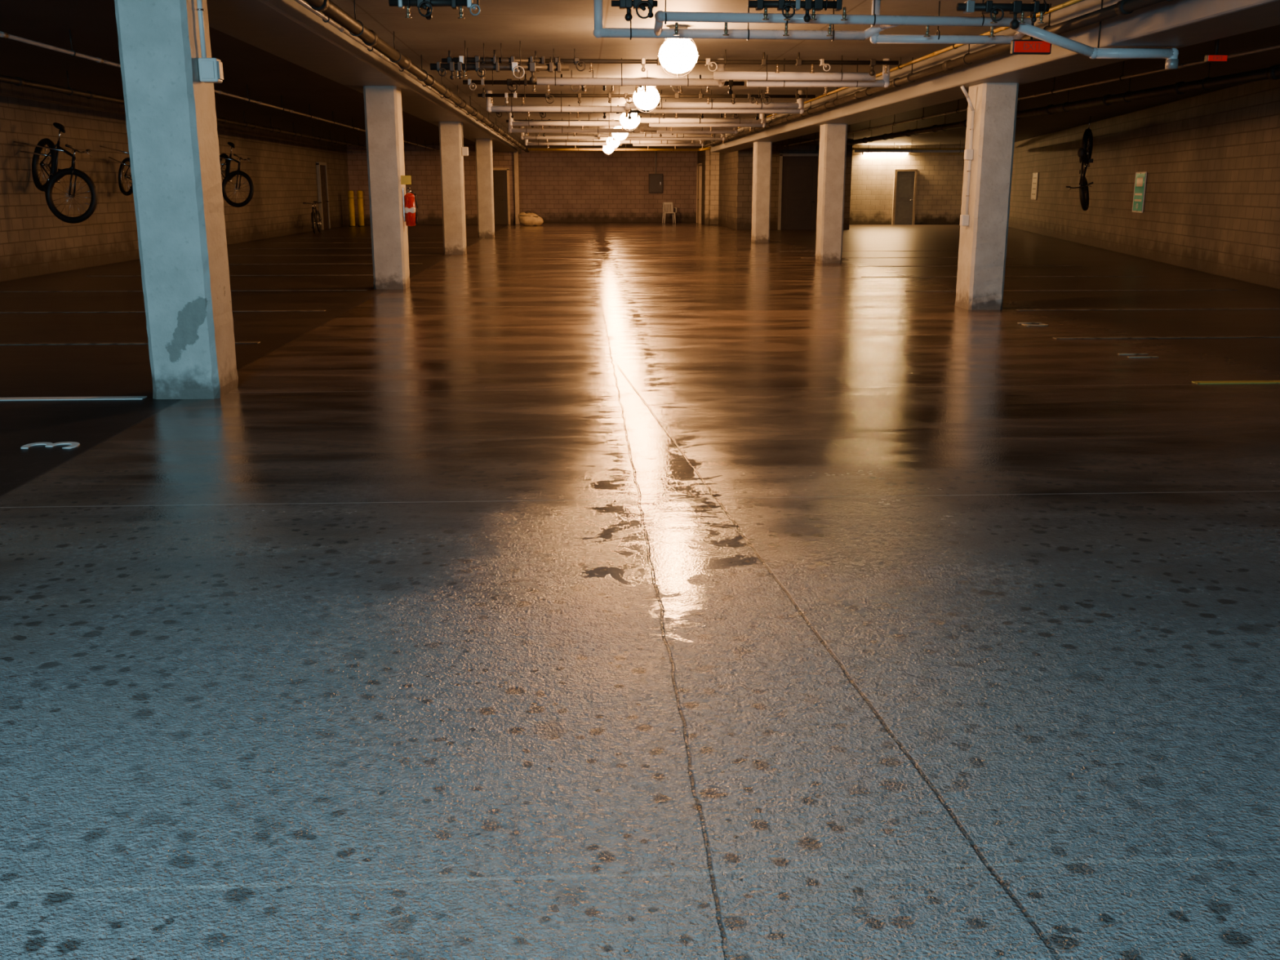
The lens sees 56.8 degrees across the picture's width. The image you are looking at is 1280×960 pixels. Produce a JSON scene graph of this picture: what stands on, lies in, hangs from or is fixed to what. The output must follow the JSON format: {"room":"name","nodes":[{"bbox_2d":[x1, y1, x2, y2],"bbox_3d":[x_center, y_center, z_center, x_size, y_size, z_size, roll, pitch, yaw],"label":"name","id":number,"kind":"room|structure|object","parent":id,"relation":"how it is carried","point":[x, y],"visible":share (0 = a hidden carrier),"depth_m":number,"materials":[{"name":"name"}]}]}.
{"room":"parking garage","nodes":[
{"label":"parking garage","id":0,"kind":"room"},
{"bbox_2d":[0,81,349,281],"bbox_3d":[-10.714,-5.369,21.326,0.200,3.200,63.000,-1,14,-3],"label":"wall","id":1,"kind":"structure","parent":0,"point":[282,171],"depth_m":23.48,"materials":[{"name":"beige brick"}]},
{"bbox_2d":[13,122,97,223],"bbox_3d":[-9.831,-5.162,19.889,1.914,1.644,0.686,8,16,29],"label":"bicycle","id":2,"kind":"object","parent":1,"relation":"attached to","point":[55,176],"visible":1,"depth_m":19.64,"materials":[{"name":"black rubber"}]},
{"bbox_2d":[99,145,133,195],"bbox_3d":[-10.072,-6.163,23.666,1.761,1.172,0.712,7,16,26],"label":"bicycle","id":3,"kind":"object","parent":1,"relation":"attached to","point":[125,161],"visible":0.3,"depth_m":24.09,"materials":[{"name":"black rubber"}]},
{"bbox_2d":[219,142,253,207],"bbox_3d":[-10.511,-7.796,30.212,1.975,1.621,0.711,11,17,37],"label":"bicycle","id":4,"kind":"object","parent":1,"relation":"attached to","point":[228,175],"visible":0.88,"depth_m":29.87,"materials":[{"name":"black rubber"}]},
{"bbox_2d":[315,161,330,230],"bbox_3d":[-11.681,-10.489,43.732,0.151,2.400,1.300,-1,14,-3],"label":"door","id":5,"kind":"structure","parent":1,"relation":"in","point":[321,167],"depth_m":43.59,"materials":[{"name":"paint"}]},
{"bbox_2d":[346,145,515,224],"bbox_3d":[-8.651,-12.258,49.227,6.800,3.200,0.200,-1,14,-3],"label":"wall","id":6,"kind":"structure","parent":0,"point":[423,165],"depth_m":49.07,"materials":[{"name":"beige brick"}]},
{"bbox_2d":[493,167,511,224],"bbox_3d":[-5.995,-11.809,49.284,1.150,2.300,0.151,-1,14,-3],"label":"door","id":7,"kind":"structure","parent":6,"relation":"in","point":[500,175],"depth_m":49.27,"materials":[{"name":"paint"}]},
{"bbox_2d":[513,147,519,224],"bbox_3d":[-5.125,-12.204,49.217,0.180,3.100,0.140,-1,14,-3],"label":"trim","id":8,"kind":"structure","parent":6,"relation":"attached to","point":[515,153],"depth_m":49.17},
{"bbox_2d":[518,147,697,222],"bbox_3d":[-4.656,-13.026,52.338,15.100,3.200,0.200,-1,14,-3],"label":"wall","id":9,"kind":"structure","parent":0,"point":[555,186],"depth_m":52.39,"materials":[{"name":"beige brick"}]},
{"bbox_2d":[648,151,662,192],"bbox_3d":[0.698,-13.646,52.240,0.620,1.910,0.190,-1,14,-3],"label":"electrical panel","id":10,"kind":"object","parent":9,"relation":"attached to","point":[655,180],"visible":1,"depth_m":52.29,"materials":[{"name":"paint"}]},
{"bbox_2d":[0,222,1279,959],"bbox_3d":[2.843,-4.001,22.879,30.000,0.200,66.000,-1,14,-3],"label":"floor","id":11,"kind":"structure","parent":0,"point":[561,590],"depth_m":4.33,"materials":[{"name":"concrete"}]},
{"bbox_2d":[20,441,79,448],"bbox_3d":[-3.520,-0.208,7.087,0.322,0.006,0.166,-1,14,-3],"label":"painted number","id":12,"kind":"object","parent":11,"relation":"on","point":[73,444],"visible":1,"depth_m":7.09,"materials":[{"name":"white paint"}]},
{"bbox_2d":[114,0,238,399],"bbox_3d":[-3.335,-2.085,8.568,0.492,2.940,0.560,-1,14,-3],"label":"concrete pillar","id":13,"kind":"structure","parent":11,"relation":"on","point":[171,122],"depth_m":8.37,"materials":[{"name":"paint"}]},
{"bbox_2d":[195,0,223,83],"bbox_3d":[-3.018,-3.150,8.260,0.141,0.715,0.131,-1,14,-3],"label":"junction box","id":14,"kind":"object","parent":13,"relation":"attached to","point":[211,69],"visible":1,"depth_m":8.27,"materials":[{"name":"white plastic"}]},
{"bbox_2d":[302,200,321,233],"bbox_3d":[-10.890,-8.871,39.960,0.579,1.056,1.710,2,14,8],"label":"bicycle","id":15,"kind":"object","parent":11,"relation":"on","point":[314,220],"visible":1,"depth_m":39.82,"materials":[{"name":"black metal"}]},
{"bbox_2d":[347,190,355,226],"bbox_3d":[-11.422,-10.749,46.879,0.280,1.396,0.280,-1,14,-3],"label":"bollard","id":16,"kind":"object","parent":11,"relation":"on","point":[350,193],"visible":1,"depth_m":46.80,"materials":[{"name":"metal"}]},
{"bbox_2d":[356,190,364,226],"bbox_3d":[-11.113,-10.801,47.088,0.280,1.396,0.280,-1,14,-3],"label":"bollard","id":17,"kind":"object","parent":11,"relation":"on","point":[359,193],"visible":1,"depth_m":47.01,"materials":[{"name":"metal"}]},
{"bbox_2d":[363,85,409,289],"bbox_3d":[-3.819,-4.388,17.896,0.487,2.940,0.563,-1,14,-3],"label":"concrete pillar","id":18,"kind":"structure","parent":11,"relation":"on","point":[383,109],"depth_m":17.64,"materials":[{"name":"paint"}]},
{"bbox_2d":[400,175,417,226],"bbox_3d":[-3.464,-4.197,17.819,0.209,0.744,0.243,-1,14,-3],"label":"fire extinguisher","id":19,"kind":"object","parent":18,"relation":"attached to","point":[409,209],"visible":1,"depth_m":17.82,"materials":[{"name":"red metal"}]},
{"bbox_2d":[438,121,466,254],"bbox_3d":[-4.297,-6.692,27.226,0.489,2.940,0.555,-1,14,-3],"label":"concrete pillar","id":20,"kind":"structure","parent":11,"relation":"on","point":[451,159],"depth_m":26.97,"materials":[{"name":"paint"}]},
{"bbox_2d":[461,122,468,155],"bbox_3d":[-3.979,-7.731,26.866,0.140,0.730,0.120,-1,14,-3],"label":"junction box","id":21,"kind":"object","parent":20,"relation":"attached to","point":[464,149],"visible":1,"depth_m":26.87,"materials":[{"name":"white plastic"}]},
{"bbox_2d":[475,138,494,237],"bbox_3d":[-4.781,-8.995,36.552,0.490,2.940,0.561,-1,14,-3],"label":"concrete pillar","id":22,"kind":"structure","parent":11,"relation":"on","point":[483,147],"depth_m":36.30,"materials":[{"name":"paint"}]},
{"bbox_2d":[518,210,543,226],"bbox_3d":[-4.423,-10.589,47.908,1.020,0.592,0.556,-1,14,-3],"label":"canvas bag","id":23,"kind":"object","parent":11,"relation":"on","point":[530,219],"visible":1,"depth_m":47.74,"materials":[{"name":"fabric"}]},
{"bbox_2d":[0,237,1279,400],"bbox_3d":[-0.506,-4.079,22.765,18.500,0.006,28.750,-1,14,-3],"label":"parking lines","id":24,"kind":"object","parent":11,"relation":"on","point":[1262,336],"visible":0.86,"depth_m":15.12,"materials":[{"name":"white paint"}]},
{"bbox_2d":[662,202,676,223],"bbox_3d":[1.257,-11.619,51.475,0.609,0.888,0.590,-2,14,-8],"label":"plastic chair","id":25,"kind":"object","parent":11,"relation":"on","point":[664,208],"visible":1,"depth_m":51.63,"materials":[{"name":"white plastic"}]},
{"bbox_2d":[697,146,705,224],"bbox_3d":[2.722,-12.695,50.996,0.200,3.200,3.300,-1,14,-3],"label":"wall","id":26,"kind":"structure","parent":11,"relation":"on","point":[700,154],"depth_m":50.19,"materials":[{"name":"beige brick"}]},
{"bbox_2d":[704,146,709,224],"bbox_3d":[2.960,-12.278,49.306,0.500,3.200,0.200,-1,14,-3],"label":"wall","id":27,"kind":"structure","parent":11,"relation":"on","point":[707,152],"depth_m":49.23,"materials":[{"name":"beige brick"}]},
{"bbox_2d":[718,151,737,229],"bbox_3d":[3.472,-11.504,46.172,0.200,3.200,6.300,-1,14,-3],"label":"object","id":28,"kind":"structure","parent":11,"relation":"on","point":[727,190],"depth_m":45.73,"materials":[{"name":"beige brick"}]},
{"bbox_2d":[696,163,702,223],"bbox_3d":[2.534,-12.365,51.119,0.151,2.500,1.100,-1,14,-3],"label":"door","id":29,"kind":"structure","parent":28,"relation":"attached to","point":[699,171],"depth_m":50.80,"materials":[{"name":"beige metal"}]},
{"bbox_2d":[708,145,719,225],"bbox_3d":[3.129,-12.174,48.928,0.500,3.180,0.500,-1,14,-3],"label":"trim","id":30,"kind":"structure","parent":28,"relation":"attached to","point":[713,156],"depth_m":48.74,"materials":[{"name":"beige brick"}]},
{"bbox_2d":[751,142,772,242],"bbox_3d":[3.411,-8.071,33.251,0.453,2.730,0.609,-1,14,-3],"label":"concrete pillar","id":31,"kind":"structure","parent":11,"relation":"on","point":[762,162],"depth_m":32.99,"materials":[{"name":"paint"}]},
{"bbox_2d":[815,124,847,263],"bbox_3d":[3.883,-5.808,24.085,0.447,2.730,0.612,-1,14,-3],"label":"concrete pillar","id":32,"kind":"structure","parent":11,"relation":"on","point":[833,137],"depth_m":23.84,"materials":[{"name":"paint"}]},
{"bbox_2d":[955,82,1018,310],"bbox_3d":[4.356,-3.545,14.921,0.449,2.730,0.611,-1,14,-3],"label":"concrete pillar","id":33,"kind":"structure","parent":11,"relation":"on","point":[983,243],"depth_m":14.68,"materials":[{"name":"paint"}]},
{"bbox_2d":[960,84,974,226],"bbox_3d":[4.020,-4.016,14.713,0.264,1.683,0.125,-5,15,-20],"label":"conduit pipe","id":34,"kind":"object","parent":33,"relation":"attached to","point":[968,153],"visible":1,"depth_m":14.71,"materials":[{"name":"white plastic"}]},
{"bbox_2d":[1017,322,1048,325],"bbox_3d":[4.452,-1.760,13.374,0.276,0.006,0.306,-1,14,-3],"label":"painted number","id":35,"kind":"object","parent":11,"relation":"on","point":[1017,322],"visible":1,"depth_m":13.31,"materials":[{"name":"paint"}]},
{"bbox_2d":[1117,353,1158,357],"bbox_3d":[4.579,-1.146,10.885,0.273,0.006,0.239,-1,14,-3],"label":"painted number","id":36,"kind":"object","parent":11,"relation":"on","point":[1117,353],"visible":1,"depth_m":10.80,"materials":[{"name":"paint"}]},
{"bbox_2d":[0,0,1279,147],"bbox_3d":[2.843,-7.302,22.064,30.000,0.200,66.000,-1,14,-3],"label":"ceiling","id":37,"kind":"structure","parent":0,"point":[542,26],"depth_m":16.14,"materials":[{"name":"concrete"}]},
{"bbox_2d":[0,70,366,148],"bbox_3d":[-8.692,-6.651,20.598,0.120,0.358,56.000,-1,14,-3],"label":"pipe","id":38,"kind":"object","parent":37,"relation":"hanging from","point":[20,82],"visible":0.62,"depth_m":18.91,"materials":[{"name":"metal"}]},
{"bbox_2d":[0,29,439,151],"bbox_3d":[-6.694,-6.710,20.687,0.074,0.285,56.000,-1,14,-3],"label":"conduit","id":39,"kind":"object","parent":37,"relation":"attached to","point":[2,34],"visible":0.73,"depth_m":14.17,"materials":[{"name":"metal"}]},
{"bbox_2d":[206,0,521,153],"bbox_3d":[-4.073,-6.876,21.297,0.900,0.260,62.900,-1,14,-3],"label":"ceiling beam","id":40,"kind":"structure","parent":37,"relation":"attached to","point":[286,29],"depth_m":13.09,"materials":[{"name":"white concrete"}]},
{"bbox_2d":[294,0,521,149],"bbox_3d":[-3.419,-6.785,20.837,0.070,0.213,56.000,-1,14,-3],"label":"conduit","id":41,"kind":"object","parent":37,"relation":"attached to","point":[324,17],"visible":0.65,"depth_m":13.53,"materials":[{"name":"metal"}]},
{"bbox_2d":[303,0,528,152],"bbox_3d":[-3.149,-6.729,20.865,0.150,0.333,56.000,-1,14,-3],"label":"pipe","id":42,"kind":"object","parent":37,"relation":"hanging from","point":[327,7],"visible":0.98,"depth_m":13.11,"materials":[{"name":"metal"}]},
{"bbox_2d":[388,0,480,19],"bbox_3d":[-1.750,-4.087,10.095,0.785,0.300,0.200,-1,14,-3],"label":"pipe","id":43,"kind":"object","parent":37,"relation":"attached to","point":[427,5],"visible":1,"depth_m":10.11,"materials":[{"name":"metal"}]},
{"bbox_2d":[453,43,545,72],"bbox_3d":[-1.706,-5.110,14.331,1.108,0.344,0.199,-1,14,-3],"label":"pipe","id":44,"kind":"object","parent":37,"relation":"attached to","point":[483,60],"visible":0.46,"depth_m":14.35,"materials":[{"name":"metal"}]},
{"bbox_2d":[430,40,568,83],"bbox_3d":[-1.672,-4.982,14.097,1.650,0.480,0.228,-1,14,-3],"label":"pipe","id":45,"kind":"object","parent":37,"relation":"hanging from","point":[515,67],"visible":1,"depth_m":14.13,"materials":[{"name":"metal"}]},
{"bbox_2d":[518,126,673,137],"bbox_3d":[-0.489,-9.562,32.369,5.800,0.348,0.092,-1,14,-3],"label":"pipe","id":46,"kind":"object","parent":37,"relation":"hanging from","point":[544,135],"visible":0.2,"depth_m":32.39,"materials":[{"name":"metal"}]},
{"bbox_2d":[462,70,744,94],"bbox_3d":[-0.529,-5.926,17.630,4.200,0.343,0.223,-1,14,-3],"label":"pipe","id":47,"kind":"object","parent":37,"relation":"hanging from","point":[469,82],"visible":0.58,"depth_m":17.60,"materials":[{"name":"metal"}]},
{"bbox_2d":[602,139,613,155],"bbox_3d":[-1.160,-12.203,43.440,0.463,0.532,0.463,-1,14,-3],"label":"ceiling lamp","id":48,"kind":"object","parent":37,"relation":"hanging from","point":[606,149],"depth_m":43.32,"materials":[{"name":"white glass"}]},
{"bbox_2d":[606,137,620,149],"bbox_3d":[-0.844,-10.695,37.331,0.463,0.532,0.463,-1,14,-3],"label":"ceiling lamp","id":49,"kind":"object","parent":37,"relation":"hanging from","point":[614,144],"depth_m":37.20,"materials":[{"name":"white glass"}]},
{"bbox_2d":[524,133,704,149],"bbox_3d":[-0.822,-11.090,38.782,5.912,0.456,0.540,-1,14,-3],"label":"pipe","id":50,"kind":"object","parent":37,"relation":"attached to","point":[635,143],"visible":0.82,"depth_m":38.86,"materials":[{"name":"metal"}]},
{"bbox_2d":[506,113,723,127],"bbox_3d":[-0.271,-8.534,28.139,5.800,0.316,0.215,-1,14,-3],"label":"pipe","id":51,"kind":"object","parent":37,"relation":"hanging from","point":[507,121],"visible":0.23,"depth_m":28.10,"materials":[{"name":"metal"}]},
{"bbox_2d":[528,145,711,151],"bbox_3d":[-0.677,-12.630,44.803,7.106,0.353,0.110,-1,14,-3],"label":"gas pipe","id":52,"kind":"object","parent":37,"relation":"attached to","point":[708,148],"visible":0.96,"depth_m":44.80,"materials":[{"name":"metal"}]},
{"bbox_2d":[612,126,627,142],"bbox_3d":[-0.529,-9.187,31.222,0.463,0.532,0.463,-1,14,-3],"label":"ceiling lamp","id":53,"kind":"object","parent":37,"relation":"hanging from","point":[619,136],"depth_m":31.11,"materials":[{"name":"white glass"}]},
{"bbox_2d":[520,126,725,143],"bbox_3d":[-0.472,-9.894,33.938,5.912,0.456,0.540,-1,14,-3],"label":"pipe","id":54,"kind":"object","parent":37,"relation":"attached to","point":[631,136],"visible":0.8,"depth_m":34.02,"materials":[{"name":"metal"}]},
{"bbox_2d":[508,117,737,137],"bbox_3d":[-0.406,-8.863,29.762,5.812,0.456,0.540,-1,14,-3],"label":"pipe","id":55,"kind":"object","parent":37,"relation":"attached to","point":[676,131],"visible":0.83,"depth_m":29.87,"materials":[{"name":"metal"}]},
{"bbox_2d":[618,107,640,131],"bbox_3d":[-0.213,-7.678,25.114,0.463,0.532,0.463,-1,14,-3],"label":"ceiling lamp","id":56,"kind":"object","parent":37,"relation":"hanging from","point":[628,123],"depth_m":24.98,"materials":[{"name":"white glass"}]},
{"bbox_2d":[492,99,773,119],"bbox_3d":[-0.031,-7.354,23.503,5.800,0.385,0.196,-1,14,-3],"label":"pipe","id":57,"kind":"object","parent":37,"relation":"hanging from","point":[631,111],"visible":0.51,"depth_m":23.53,"materials":[{"name":"metal"}]},
{"bbox_2d":[611,0,657,21],"bbox_3d":[-0.046,-4.106,10.215,0.400,0.266,0.211,-1,14,-3],"label":"pipe","id":58,"kind":"object","parent":37,"relation":"attached to","point":[623,4],"visible":1,"depth_m":10.23,"materials":[{"name":"metal"}]},
{"bbox_2d":[508,112,765,131],"bbox_3d":[-0.036,-8.051,26.475,5.812,0.456,0.540,-1,14,-3],"label":"pipe","id":59,"kind":"object","parent":37,"relation":"attached to","point":[659,122],"visible":0.86,"depth_m":26.54,"materials":[{"name":"metal"}]},
{"bbox_2d":[486,89,804,119],"bbox_3d":[0.124,-6.800,21.429,5.812,0.466,0.540,-1,14,-3],"label":"pipe","id":60,"kind":"object","parent":37,"relation":"attached to","point":[797,107],"visible":0.98,"depth_m":21.50,"materials":[{"name":"metal"}]},
{"bbox_2d":[631,77,660,112],"bbox_3d":[0.102,-6.170,19.005,0.463,0.532,0.463,-1,14,-3],"label":"ceiling lamp","id":61,"kind":"object","parent":37,"relation":"hanging from","point":[650,100],"depth_m":18.87,"materials":[{"name":"white glass"}]},
{"bbox_2d":[477,85,815,106],"bbox_3d":[0.135,-6.584,20.287,5.800,0.338,0.218,-1,14,-3],"label":"pipe","id":62,"kind":"object","parent":37,"relation":"hanging from","point":[506,95],"visible":0.88,"depth_m":20.31,"materials":[{"name":"metal"}]},
{"bbox_2d":[441,48,898,75],"bbox_3d":[0.410,-5.284,14.962,5.800,0.310,0.188,-1,14,-3],"label":"pipe","id":63,"kind":"object","parent":37,"relation":"hanging from","point":[576,61],"visible":0.7,"depth_m":15.02,"materials":[{"name":"metal"}]},
{"bbox_2d":[657,24,699,77],"bbox_3d":[0.418,-4.662,12.897,0.463,0.532,0.463,-1,14,-3],"label":"ceiling lamp","id":64,"kind":"object","parent":37,"relation":"hanging from","point":[677,55],"depth_m":12.76,"materials":[{"name":"white glass"}]},
{"bbox_2d":[537,54,890,93],"bbox_3d":[1.016,-5.440,15.879,4.804,0.446,0.617,-1,14,-3],"label":"pipe","id":65,"kind":"object","parent":37,"relation":"attached to","point":[754,78],"visible":0.98,"depth_m":16.03,"materials":[{"name":"metal"}]},
{"bbox_2d":[747,0,847,22],"bbox_3d":[1.389,-4.158,10.350,0.882,0.284,0.180,-1,14,-3],"label":"pipe","id":66,"kind":"object","parent":37,"relation":"attached to","point":[781,5],"visible":1,"depth_m":10.35,"materials":[{"name":"metal"}]},
{"bbox_2d":[593,0,1031,44],"bbox_3d":[1.591,-4.248,10.919,4.043,0.383,0.460,-1,14,-3],"label":"pipe","id":67,"kind":"object","parent":37,"relation":"attached to","point":[878,22],"visible":0.91,"depth_m":10.97,"materials":[{"name":"metal"}]},
{"bbox_2d":[862,145,909,154],"bbox_3d":[10.086,-13.563,48.635,1.920,0.378,0.190,-1,14,-3],"label":"fluorescent light fixture","id":68,"kind":"object","parent":37,"relation":"hanging from","point":[900,145],"visible":0.39,"depth_m":48.61,"materials":[{"name":"white plastic"}]},
{"bbox_2d":[703,0,1082,141],"bbox_3d":[3.388,-6.155,18.158,0.066,0.151,49.820,-1,14,-3],"label":"conduit","id":69,"kind":"object","parent":37,"relation":"attached to","point":[900,66],"visible":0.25,"depth_m":14.13,"materials":[{"name":"metal"}]},
{"bbox_2d":[852,139,964,152],"bbox_3d":[10.693,-12.531,44.633,5.800,0.463,2.615,-1,14,-3],"label":"gas pipe","id":70,"kind":"object","parent":37,"relation":"attached to","point":[894,149],"visible":0.72,"depth_m":43.43,"materials":[{"name":"metal"}]},
{"bbox_2d":[702,0,1173,147],"bbox_3d":[3.547,-6.073,18.186,0.130,0.323,49.820,-1,14,-3],"label":"pipe","id":71,"kind":"object","parent":37,"relation":"hanging from","point":[1123,7],"visible":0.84,"depth_m":13.40,"materials":[{"name":"metal"}]},
{"bbox_2d":[711,0,1279,152],"bbox_3d":[4.222,-5.649,16.768,0.750,0.470,52.700,-1,14,-3],"label":"ceiling beam","id":72,"kind":"structure","parent":37,"relation":"attached to","point":[1175,24],"depth_m":12.39,"materials":[{"name":"white concrete"}]},
{"bbox_2d":[956,0,1049,29],"bbox_3d":[3.156,-4.095,10.250,0.800,0.359,0.185,-1,14,-3],"label":"pipe","id":73,"kind":"object","parent":37,"relation":"attached to","point":[1015,7],"visible":1,"depth_m":10.26,"materials":[{"name":"metal"}]},
{"bbox_2d":[1010,0,1051,54],"bbox_3d":[3.554,-4.126,10.711,0.361,0.520,0.069,-1,14,-3],"label":"exit sign","id":74,"kind":"object","parent":37,"relation":"hanging from","point":[1031,46],"visible":0.91,"depth_m":10.73,"materials":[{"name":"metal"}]},
{"bbox_2d":[784,39,1279,146],"bbox_3d":[6.444,-6.126,18.322,0.074,0.285,49.820,-1,14,-3],"label":"conduit","id":75,"kind":"object","parent":37,"relation":"attached to","point":[1122,77],"visible":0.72,"depth_m":16.83,"materials":[{"name":"metal"}]},
{"bbox_2d":[815,62,1279,150],"bbox_3d":[7.642,-6.082,18.395,0.175,0.406,49.820,-1,14,-3],"label":"drain pipe","id":76,"kind":"object","parent":37,"relation":"hanging from","point":[1273,73],"visible":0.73,"depth_m":18.49,"materials":[{"name":"metal"}]},
{"bbox_2d":[1013,0,1178,69],"bbox_3d":[4.088,-4.018,10.563,1.516,0.658,0.110,-1,14,-3],"label":"drain pipe","id":77,"kind":"object","parent":37,"relation":"hanging from","point":[1171,55],"visible":0.95,"depth_m":10.58,"materials":[{"name":"metal"}]},
{"bbox_2d":[1204,38,1227,62],"bbox_3d":[5.192,-4.059,10.606,0.190,0.600,0.069,-1,14,-3],"label":"exit sign","id":78,"kind":"object","parent":37,"relation":"hanging from","point":[1215,58],"visible":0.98,"depth_m":10.64,"materials":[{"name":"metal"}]},
{"bbox_2d":[736,138,853,230],"bbox_3d":[5.607,-10.749,43.117,4.150,3.200,0.200,-1,14,-3],"label":"wall","id":79,"kind":"structure","parent":0,"point":[744,157],"depth_m":42.94,"materials":[{"name":"beige brick"}]},
{"bbox_2d":[777,153,818,230],"bbox_3d":[5.791,-10.464,43.005,1.500,2.700,0.151,-1,14,-3],"label":"door","id":80,"kind":"structure","parent":79,"relation":"in","point":[798,172],"depth_m":42.98,"materials":[{"name":"paint"}]},
{"bbox_2d":[848,145,964,224],"bbox_3d":[11.074,-12.255,49.215,7.400,3.200,0.200,-1,14,-3],"label":"wall","id":81,"kind":"structure","parent":0,"point":[940,180],"depth_m":49.12,"materials":[{"name":"beige brick"}]},
{"bbox_2d":[891,168,917,224],"bbox_3d":[10.984,-11.748,49.144,0.950,2.250,0.151,-1,14,-3],"label":"door","id":82,"kind":"structure","parent":81,"relation":"in","point":[904,187],"depth_m":49.12,"materials":[{"name":"grey metal"}]},
{"bbox_2d":[1008,79,1279,289],"bbox_3d":[12.289,-8.112,32.437,0.202,3.200,31.087,2,14,9],"label":"wall","id":83,"kind":"structure","parent":0,"point":[1211,161],"depth_m":23.54,"materials":[{"name":"beige brick"}]},
{"bbox_2d":[1031,172,1038,199],"bbox_3d":[13.508,-10.053,40.505,0.047,0.900,1.100,2,14,9],"label":"parking sign","id":84,"kind":"object","parent":83,"relation":"attached to","point":[1035,175],"visible":1,"depth_m":40.41,"materials":[{"name":"white plastic"}]},
{"bbox_2d":[1066,115,1093,210],"bbox_3d":[10.916,-7.753,29.034,0.628,2.261,1.172,7,16,30],"label":"bicycle","id":85,"kind":"object","parent":83,"relation":"hanging from","point":[1084,153],"visible":1,"depth_m":29.00,"materials":[{"name":"black rubber"}]},
{"bbox_2d":[1132,171,1146,213],"bbox_3d":[11.148,-6.423,26.429,0.058,0.880,0.900,2,14,9],"label":"parking sign","id":86,"kind":"object","parent":83,"relation":"attached to","point":[1140,177],"visible":1,"depth_m":26.36,"materials":[{"name":"green metal"}]}
]}

